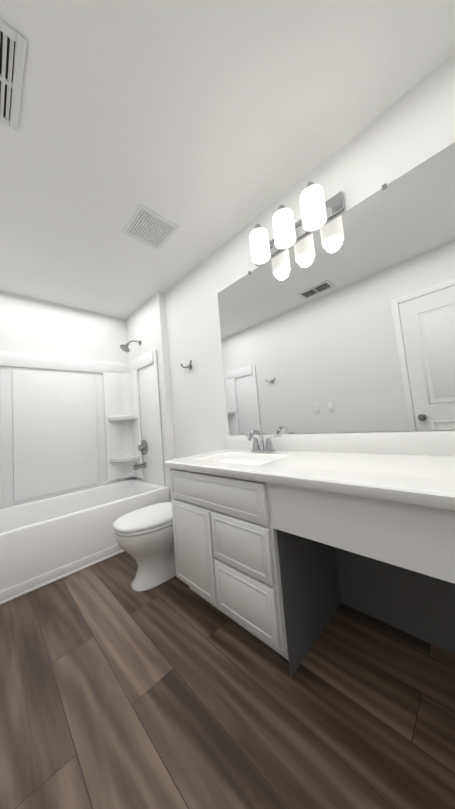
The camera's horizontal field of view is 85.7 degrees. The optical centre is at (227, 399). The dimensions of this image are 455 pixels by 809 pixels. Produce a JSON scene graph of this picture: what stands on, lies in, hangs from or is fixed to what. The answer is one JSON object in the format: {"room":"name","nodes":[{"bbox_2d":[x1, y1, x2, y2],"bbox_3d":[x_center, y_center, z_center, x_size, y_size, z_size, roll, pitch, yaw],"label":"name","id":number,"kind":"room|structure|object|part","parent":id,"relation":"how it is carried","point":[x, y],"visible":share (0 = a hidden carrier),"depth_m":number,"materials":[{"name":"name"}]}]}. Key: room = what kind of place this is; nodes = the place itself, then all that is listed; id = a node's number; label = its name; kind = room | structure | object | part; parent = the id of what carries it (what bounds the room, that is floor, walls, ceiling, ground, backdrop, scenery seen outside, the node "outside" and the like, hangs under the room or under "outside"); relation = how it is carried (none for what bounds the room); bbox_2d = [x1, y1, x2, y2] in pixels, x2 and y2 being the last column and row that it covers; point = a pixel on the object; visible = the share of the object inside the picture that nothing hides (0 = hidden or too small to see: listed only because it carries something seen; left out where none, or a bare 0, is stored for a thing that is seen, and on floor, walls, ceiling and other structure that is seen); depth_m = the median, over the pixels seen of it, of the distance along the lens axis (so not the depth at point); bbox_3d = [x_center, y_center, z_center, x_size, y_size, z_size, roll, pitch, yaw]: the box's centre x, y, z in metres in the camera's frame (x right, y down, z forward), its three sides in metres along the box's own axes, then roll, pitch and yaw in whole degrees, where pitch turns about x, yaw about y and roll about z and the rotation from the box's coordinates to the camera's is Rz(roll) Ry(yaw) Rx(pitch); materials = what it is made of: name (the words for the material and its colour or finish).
{"room":"bathroom","nodes":[
{"label":"bathroom","id":0,"kind":"room"},
{"bbox_2d":[0,551,454,808],"bbox_3d":[-0.231,1.190,1.052,1.838,0.100,4.270,0,-7,-45],"label":"floor","id":1,"kind":"structure","parent":0,"point":[117,691],"depth_m":0.88,"materials":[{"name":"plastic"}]},
{"bbox_2d":[0,349,169,604],"bbox_3d":[-1.445,0.413,2.236,1.522,1.840,0.839,0,-7,-45],"label":"bathtub","id":2,"kind":"object","parent":1,"relation":"on","point":[81,462],"visible":0.92,"depth_m":2.44,"materials":[{"name":"plastic"}]},
{"bbox_2d":[132,439,147,470],"bbox_3d":[-0.981,0.607,2.727,0.135,0.318,0.192,0,-7,-45],"label":"faucet","id":3,"kind":"object","parent":2,"relation":"on","point":[142,444],"depth_m":2.75,"materials":[{"name":"silver metal"}]},
{"bbox_2d":[113,455,192,591],"bbox_3d":[-0.423,0.848,1.816,0.788,0.736,0.450,0,-7,-45],"label":"toilet","id":4,"kind":"object","parent":1,"relation":"on","point":[144,537],"visible":0.4,"depth_m":1.59,"materials":[{"name":"ceramic"}]},
{"bbox_3d":[-0.511,0.815,1.735,0.550,0.056,0.384,0,-7,-45],"label":"seat","id":5,"kind":"part","parent":4,"relation":"part of","materials":[{"name":"white plastic"}]},
{"bbox_2d":[164,430,454,677],"bbox_3d":[0.648,0.573,0.882,0.575,0.951,2.340,0,-7,-45],"label":"bathroom vanity","id":6,"kind":"object","parent":1,"relation":"on","point":[286,545],"visible":1,"depth_m":1.05,"materials":[{"name":"paint"}]},
{"bbox_2d":[245,430,281,452],"bbox_3d":[0.185,0.261,1.551,0.159,0.146,0.289,0,-7,-45],"label":"faucet","id":7,"kind":"object","parent":6,"relation":"on","point":[268,448],"depth_m":1.55,"materials":[{"name":"silver metal"}]},
{"bbox_2d":[0,53,454,501],"bbox_3d":[-0.337,-0.071,1.157,1.838,2.440,4.270,0,-7,-45],"label":"wall","id":8,"kind":"structure","parent":0,"point":[176,325],"depth_m":2.16,"materials":[{"name":"paint"}]},
{"bbox_2d":[120,340,140,351],"bbox_3d":[-1.111,-0.623,2.813,0.236,0.161,0.118,0,-7,-45],"label":"shower head","id":9,"kind":"object","parent":8,"relation":"attached to","point":[125,348],"visible":0.98,"depth_m":2.77},
{"bbox_2d":[180,360,191,369],"bbox_3d":[-0.370,-0.318,2.287,0.058,0.071,0.177,0,-7,-45],"label":"robe hook","id":10,"kind":"object","parent":8,"relation":"attached to","point":[189,366],"visible":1,"depth_m":2.29,"materials":[{"name":"silver metal"}]},
{"bbox_2d":[249,181,344,265],"bbox_3d":[0.350,-1.032,1.461,0.185,0.224,0.600,0,-7,-45],"label":"sconce","id":11,"kind":"object","parent":8,"relation":"attached to","point":[317,211],"visible":1,"depth_m":1.38,"materials":[{"name":"white glass"}]},
{"bbox_2d":[217,142,454,434],"bbox_3d":[0.769,-0.444,1.161,0.009,1.177,2.310,0,-7,-45],"label":"mirror","id":12,"kind":"object","parent":8,"relation":"attached to","point":[344,322],"visible":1,"depth_m":1.26,"materials":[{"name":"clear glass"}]},
{"bbox_2d":[0,0,454,318],"bbox_3d":[-0.443,-1.333,1.261,1.838,0.100,4.270,0,-7,-45],"label":"ceiling","id":13,"kind":"structure","parent":0,"point":[209,127],"depth_m":1.14,"materials":[{"name":"paint"}]},
{"bbox_2d":[0,19,25,130],"bbox_3d":[-0.914,-1.261,0.934,0.200,0.015,0.360,0,-7,-45],"label":"ceiling vent","id":14,"kind":"object","parent":13,"relation":"in","point":[12,49],"visible":1,"depth_m":0.95,"materials":[{"name":"metal"}]},
{"bbox_2d":[121,203,179,249],"bbox_3d":[-0.552,-1.223,1.764,0.300,0.015,0.300,0,-7,-45],"label":"ceiling vent","id":15,"kind":"object","parent":13,"relation":"in","point":[149,227],"visible":1,"depth_m":1.75,"materials":[{"name":"paint"}]}
]}

